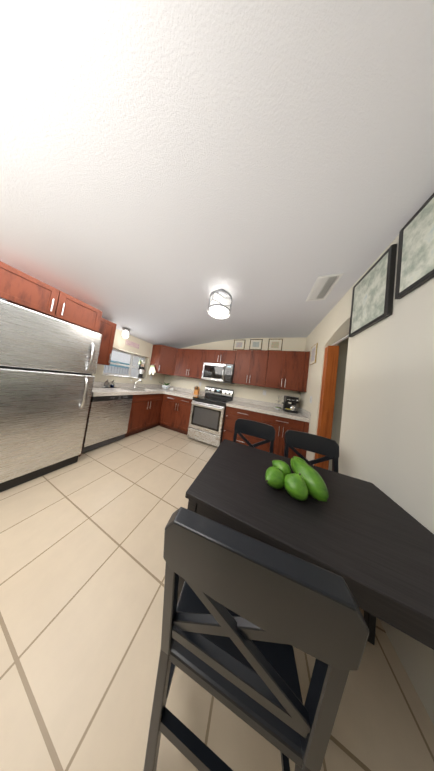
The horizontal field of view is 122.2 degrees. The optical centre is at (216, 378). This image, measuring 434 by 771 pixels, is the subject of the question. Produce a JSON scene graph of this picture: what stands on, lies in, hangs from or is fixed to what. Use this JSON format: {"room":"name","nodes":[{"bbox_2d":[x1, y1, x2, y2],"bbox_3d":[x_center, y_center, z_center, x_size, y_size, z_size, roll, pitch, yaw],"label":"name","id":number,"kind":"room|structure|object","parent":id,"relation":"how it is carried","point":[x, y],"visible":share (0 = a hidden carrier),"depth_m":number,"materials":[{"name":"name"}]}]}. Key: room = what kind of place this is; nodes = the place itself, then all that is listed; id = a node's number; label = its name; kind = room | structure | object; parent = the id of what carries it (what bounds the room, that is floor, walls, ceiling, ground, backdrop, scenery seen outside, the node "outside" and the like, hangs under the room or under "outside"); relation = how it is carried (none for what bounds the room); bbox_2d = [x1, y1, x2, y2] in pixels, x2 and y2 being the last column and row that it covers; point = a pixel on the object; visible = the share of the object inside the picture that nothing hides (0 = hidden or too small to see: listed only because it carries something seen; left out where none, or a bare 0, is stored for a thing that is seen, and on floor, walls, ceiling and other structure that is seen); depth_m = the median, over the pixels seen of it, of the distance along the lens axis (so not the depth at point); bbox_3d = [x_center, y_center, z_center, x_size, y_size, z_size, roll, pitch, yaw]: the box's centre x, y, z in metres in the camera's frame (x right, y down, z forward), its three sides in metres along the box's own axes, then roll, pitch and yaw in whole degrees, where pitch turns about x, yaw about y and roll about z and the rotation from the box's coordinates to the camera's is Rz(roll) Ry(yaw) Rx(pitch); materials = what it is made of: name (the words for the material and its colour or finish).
{"room":"kitchen","nodes":[
{"label":"kitchen","id":0,"kind":"room"},
{"bbox_2d":[92,329,164,384],"bbox_3d":[-2.479,-0.349,1.863,0.220,2.750,4.300,7,-3,20],"label":"wall","id":1,"kind":"structure","parent":0,"point":[144,349],"depth_m":2.85,"materials":[{"name":"paint"}]},
{"bbox_2d":[0,261,116,364],"bbox_3d":[-2.048,-0.652,1.619,0.680,0.762,1.155,7,-3,20],"label":"upper cabinet","id":2,"kind":"object","parent":1,"relation":"attached to","point":[21,288],"visible":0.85,"depth_m":1.33,"materials":[{"name":"brown wood"}]},
{"bbox_2d":[103,349,144,376],"bbox_3d":[-2.180,-0.320,2.844,0.070,0.586,0.941,7,-3,20],"label":"window unit","id":3,"kind":"structure","parent":1,"relation":"in","point":[122,363],"depth_m":2.80,"materials":[{"name":"white plastic"}]},
{"bbox_2d":[102,374,145,378],"bbox_3d":[-2.118,-0.028,2.794,0.160,0.022,0.975,7,-3,20],"label":"window sill","id":4,"kind":"structure","parent":1,"relation":"attached to","point":[122,376],"depth_m":2.65,"materials":[{"name":"stone"}]},
{"bbox_2d":[137,360,144,377],"bbox_3d":[-1.968,-0.238,3.098,0.143,0.460,0.192,7,-3,20],"label":"chef figurine","id":5,"kind":"object","parent":4,"relation":"on","point":[141,369],"visible":1,"depth_m":3.07,"materials":[{"name":"black plastic"}]},
{"bbox_2d":[125,339,139,348],"bbox_3d":[-1.960,-0.788,2.789,0.013,0.110,0.310,7,-3,20],"label":"home sign","id":6,"kind":"object","parent":1,"relation":"attached to","point":[132,344],"visible":1,"depth_m":2.77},
{"bbox_2d":[149,345,180,376],"bbox_3d":[-1.425,-0.487,3.450,0.618,0.762,0.634,7,-3,20],"label":"upper cabinet","id":7,"kind":"object","parent":1,"relation":"attached to","point":[163,359],"visible":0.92,"depth_m":3.25,"materials":[{"name":"brown wood"}]},
{"bbox_2d":[149,365,155,374],"bbox_3d":[-1.704,-0.219,3.177,0.276,0.283,0.041,7,-3,20],"label":"oven mitts","id":8,"kind":"object","parent":7,"relation":"hanging from","point":[152,370],"visible":0.98,"depth_m":3.16,"materials":[{"name":"beige fabric"}]},
{"bbox_2d":[0,425,433,770],"bbox_3d":[-0.770,1.286,1.099,4.554,0.100,4.600,7,-3,20],"label":"floor","id":9,"kind":"structure","parent":0,"point":[82,569],"depth_m":0.56,"materials":[{"name":"tile"}]},
{"bbox_2d":[0,298,101,491],"bbox_3d":[-2.142,0.179,1.383,0.796,1.752,0.762,7,-3,20],"label":"fridge","id":10,"kind":"object","parent":9,"relation":"on","point":[48,365],"visible":1,"depth_m":1.25,"materials":[{"name":"grey metal"}]},
{"bbox_2d":[81,395,132,453],"bbox_3d":[-2.041,0.682,2.106,0.598,0.847,0.592,7,-3,20],"label":"dishwasher","id":11,"kind":"object","parent":9,"relation":"on","point":[108,420],"visible":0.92,"depth_m":1.94,"materials":[{"name":"grey metal"}]},
{"bbox_2d":[125,394,158,436],"bbox_3d":[-1.852,0.814,2.727,0.606,0.690,0.712,7,-3,20],"label":"base cabinet","id":12,"kind":"object","parent":9,"relation":"on","point":[144,413],"depth_m":2.56,"materials":[{"name":"brown wood"}]},
{"bbox_2d":[143,394,158,397],"bbox_3d":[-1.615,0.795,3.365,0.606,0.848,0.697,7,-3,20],"label":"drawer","id":13,"kind":"object","parent":12,"relation":"attached to","point":[144,395],"depth_m":2.71,"materials":[{"name":"brown wood"}]},
{"bbox_2d":[91,380,173,396],"bbox_3d":[-1.740,0.255,2.775,0.660,0.422,1.982,7,-3,20],"label":"countertop","id":14,"kind":"structure","parent":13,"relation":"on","point":[122,388],"depth_m":2.47,"materials":[{"name":"stone"}]},
{"bbox_2d":[102,379,116,387],"bbox_3d":[-2.131,0.109,2.388,0.090,0.161,0.231,7,-3,20],"label":"soap tray","id":15,"kind":"object","parent":14,"relation":"on","point":[106,384],"visible":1,"depth_m":2.34,"materials":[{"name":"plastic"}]},
{"bbox_2d":[131,380,142,387],"bbox_3d":[-1.891,0.132,2.819,0.230,0.216,0.121,7,-3,20],"label":"faucet","id":16,"kind":"object","parent":14,"relation":"on","point":[133,385],"depth_m":2.86,"materials":[{"name":"silver metal"}]},
{"bbox_2d":[159,382,169,389],"bbox_3d":[-1.512,0.221,3.533,0.425,0.205,0.236,7,-3,20],"label":"planter","id":17,"kind":"object","parent":14,"relation":"on","point":[166,386],"visible":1,"depth_m":3.45,"materials":[{"name":"white ceramic"}]},
{"bbox_2d":[155,394,192,434],"bbox_3d":[-0.917,0.878,3.122,0.919,0.848,0.671,7,-3,20],"label":"base cabinet","id":18,"kind":"object","parent":9,"relation":"on","point":[167,411],"depth_m":2.88,"materials":[{"name":"brown wood"}]},
{"bbox_2d":[164,387,204,398],"bbox_3d":[-0.809,0.383,3.149,0.845,0.160,0.632,7,-3,20],"label":"countertop","id":19,"kind":"structure","parent":18,"relation":"on","point":[180,392],"depth_m":3.20,"materials":[{"name":"stone"}]},
{"bbox_2d":[194,386,199,394],"bbox_3d":[-0.542,0.316,3.179,0.110,0.244,0.215,7,-3,8],"label":"knife block","id":20,"kind":"object","parent":19,"relation":"on","point":[196,390],"visible":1,"depth_m":3.14,"materials":[{"name":"brown wood"}]},
{"bbox_2d":[187,386,233,446],"bbox_3d":[-0.130,0.806,2.788,0.752,1.172,0.761,7,-3,20],"label":"range","id":21,"kind":"object","parent":9,"relation":"on","point":[207,417],"visible":0.94,"depth_m":2.51,"materials":[{"name":"grey metal"}]},
{"bbox_2d":[222,406,266,449],"bbox_3d":[0.588,1.058,2.601,0.759,0.848,0.606,7,-3,20],"label":"base cabinet","id":22,"kind":"object","parent":9,"relation":"on","point":[232,414],"depth_m":2.34,"materials":[{"name":"brown wood"}]},
{"bbox_2d":[233,418,274,452],"bbox_3d":[0.298,0.924,1.145,0.434,0.906,0.520,7,-3,20],"label":"chair","id":23,"kind":"object","parent":9,"relation":"on","point":[266,432],"visible":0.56,"depth_m":1.34,"materials":[{"name":"black wood"}]},
{"bbox_2d":[143,507,368,770],"bbox_3d":[0.069,0.855,0.481,0.434,0.923,0.508,7,-3,14],"label":"chair","id":24,"kind":"object","parent":9,"relation":"on","point":[243,616],"visible":0.94,"depth_m":0.29,"materials":[{"name":"black wood"}]},
{"bbox_2d":[263,414,308,458],"bbox_3d":[1.227,1.133,2.365,0.732,0.848,0.606,7,-3,20],"label":"base cabinet","id":25,"kind":"object","parent":9,"relation":"on","point":[281,425],"depth_m":2.08,"materials":[{"name":"brown wood"}]},
{"bbox_2d":[226,396,310,422],"bbox_3d":[0.964,0.592,2.495,1.430,0.160,0.632,7,-3,20],"label":"countertop","id":26,"kind":"structure","parent":25,"relation":"on","point":[235,402],"depth_m":2.36,"materials":[{"name":"stone"}]},
{"bbox_2d":[282,396,298,413],"bbox_3d":[1.464,0.523,2.452,0.288,0.305,0.284,7,-3,20],"label":"coffee machine","id":27,"kind":"object","parent":26,"relation":"on","point":[289,403],"visible":1,"depth_m":2.35,"materials":[{"name":"black plastic"}]},
{"bbox_2d":[177,439,433,649],"bbox_3d":[0.422,1.010,0.702,1.097,0.730,0.677,7,-3,20],"label":"dining table","id":28,"kind":"object","parent":9,"relation":"on","point":[371,544],"visible":0.9,"depth_m":0.52,"materials":[{"name":"black wood"}]},
{"bbox_2d":[265,456,328,501],"bbox_3d":[0.470,0.582,0.766,0.310,0.134,0.379,7,-3,20],"label":"avocados","id":29,"kind":"object","parent":28,"relation":"on","point":[303,481],"visible":1,"depth_m":0.65,"materials":[{"name":"green food"}]},
{"bbox_2d":[284,430,375,644],"bbox_3d":[0.790,0.983,0.963,0.434,0.906,0.520,7,-3,20],"label":"chair","id":30,"kind":"object","parent":9,"relation":"on","point":[328,448],"visible":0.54,"depth_m":1.14,"materials":[{"name":"black wood"}]},
{"bbox_2d":[0,0,433,348],"bbox_3d":[-0.474,-1.100,1.215,4.400,0.595,4.600,7,-3,20],"label":"ceiling","id":31,"kind":"structure","parent":0,"point":[167,167],"depth_m":0.64,"materials":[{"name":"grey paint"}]},
{"bbox_2d":[122,328,129,337],"bbox_3d":[-1.893,-0.920,2.485,0.132,0.182,0.132,7,-3,20],"label":"ceiling light","id":32,"kind":"object","parent":31,"relation":"attached to","point":[125,333],"visible":0.96,"depth_m":2.45,"materials":[{"name":"white glass"}]},
{"bbox_2d":[208,289,231,318],"bbox_3d":[0.045,-1.020,1.629,0.314,0.282,0.314,7,-3,20],"label":"drum ceiling light","id":33,"kind":"object","parent":31,"relation":"attached to","point":[219,304],"visible":1,"depth_m":1.54,"materials":[{"name":"grey glass"}]},
{"bbox_2d":[305,273,343,301],"bbox_3d":[1.220,-1.035,1.396,0.210,0.014,0.370,7,-3,20],"label":"ceiling vent","id":34,"kind":"object","parent":31,"relation":"in","point":[322,287],"visible":1,"depth_m":1.36,"materials":[{"name":"white plastic"}]},
{"bbox_2d":[164,337,305,406],"bbox_3d":[0.167,0.069,3.249,4.554,2.750,0.150,7,-3,20],"label":"wall","id":35,"kind":"structure","parent":0,"point":[273,395],"depth_m":2.98,"materials":[{"name":"paint"}]},
{"bbox_2d":[174,349,205,378],"bbox_3d":[-0.675,-0.391,3.339,0.897,0.762,0.321,7,-3,20],"label":"upper cabinet","id":36,"kind":"object","parent":35,"relation":"attached to","point":[189,362],"depth_m":3.18,"materials":[{"name":"brown wood"}]},
{"bbox_2d":[206,349,237,364],"bbox_3d":[0.127,-0.510,3.063,0.757,0.335,0.321,7,-3,20],"label":"upper cabinet","id":37,"kind":"object","parent":35,"relation":"attached to","point":[212,356],"depth_m":2.90,"materials":[{"name":"brown wood"}]},
{"bbox_2d":[201,363,234,383],"bbox_3d":[0.052,-0.122,2.982,0.752,0.430,0.453,7,-3,20],"label":"microwave","id":38,"kind":"object","parent":37,"relation":"attached to","point":[217,372],"visible":0.98,"depth_m":2.80,"materials":[{"name":"grey metal"}]},
{"bbox_2d":[233,340,244,349],"bbox_3d":[0.574,-0.862,3.099,0.290,0.270,0.019,7,-3,20],"label":"picture","id":39,"kind":"object","parent":35,"relation":"attached to","point":[239,344],"visible":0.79,"depth_m":3.09,"materials":[{"name":"grey"}]},
{"bbox_2d":[232,350,273,387],"bbox_3d":[0.811,-0.226,2.791,0.761,0.784,0.321,7,-3,20],"label":"upper cabinet","id":40,"kind":"object","parent":35,"relation":"attached to","point":[251,367],"depth_m":2.63,"materials":[{"name":"brown wood"}]},
{"bbox_2d":[249,339,262,349],"bbox_3d":[0.957,-0.827,2.958,0.290,0.270,0.019,7,-3,20],"label":"picture","id":41,"kind":"object","parent":35,"relation":"attached to","point":[255,344],"visible":0.88,"depth_m":2.95,"materials":[{"name":"grey"}]},
{"bbox_2d":[268,339,282,350],"bbox_3d":[1.363,-0.779,2.808,0.300,0.290,0.019,7,-3,20],"label":"picture","id":42,"kind":"object","parent":35,"relation":"attached to","point":[274,344],"visible":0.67,"depth_m":2.80,"materials":[{"name":"grey"}]},
{"bbox_2d":[270,351,309,391],"bbox_3d":[1.419,-0.154,2.567,0.794,0.784,0.321,7,-3,20],"label":"upper cabinet","id":43,"kind":"object","parent":35,"relation":"attached to","point":[285,370],"depth_m":2.39,"materials":[{"name":"brown wood"}]},
{"bbox_2d":[328,333,348,470],"bbox_3d":[2.084,0.238,1.241,1.159,2.750,1.700,7,-3,20],"label":"wall","id":44,"kind":"structure","parent":0,"point":[339,391],"depth_m":2.04,"materials":[{"name":"paint"}]},
{"bbox_2d":[299,235,433,724],"bbox_3d":[1.142,0.079,0.527,0.140,2.750,4.300,7,-3,20],"label":"wall","id":45,"kind":"structure","parent":0,"point":[386,445],"depth_m":0.78,"materials":[{"name":"paint"}]},
{"bbox_2d":[310,343,317,364],"bbox_3d":[1.705,-0.415,2.120,0.014,0.340,0.240,7,-3,20],"label":"picture","id":46,"kind":"object","parent":45,"relation":"attached to","point":[313,355],"visible":1,"depth_m":2.10,"materials":[{"name":"beige paper"}]},
{"bbox_2d":[314,334,348,469],"bbox_3d":[1.439,0.517,1.467,0.126,2.022,0.530,7,-3,20],"label":"door","id":47,"kind":"structure","parent":45,"relation":"in","point":[327,397],"depth_m":1.65,"materials":[{"name":"orange wood"}]},
{"bbox_2d":[349,244,396,336],"bbox_3d":[1.339,-0.704,1.057,0.029,0.540,0.400,7,-3,20],"label":"picture","id":48,"kind":"object","parent":45,"relation":"attached to","point":[372,296],"visible":1,"depth_m":0.99,"materials":[{"name":"black"}]},
{"bbox_2d":[395,193,433,298],"bbox_3d":[1.197,-0.802,0.642,0.029,0.500,0.400,7,-3,20],"label":"picture","id":49,"kind":"object","parent":45,"relation":"attached to","point":[415,264],"visible":1,"depth_m":0.73,"materials":[{"name":"black"}]}
]}

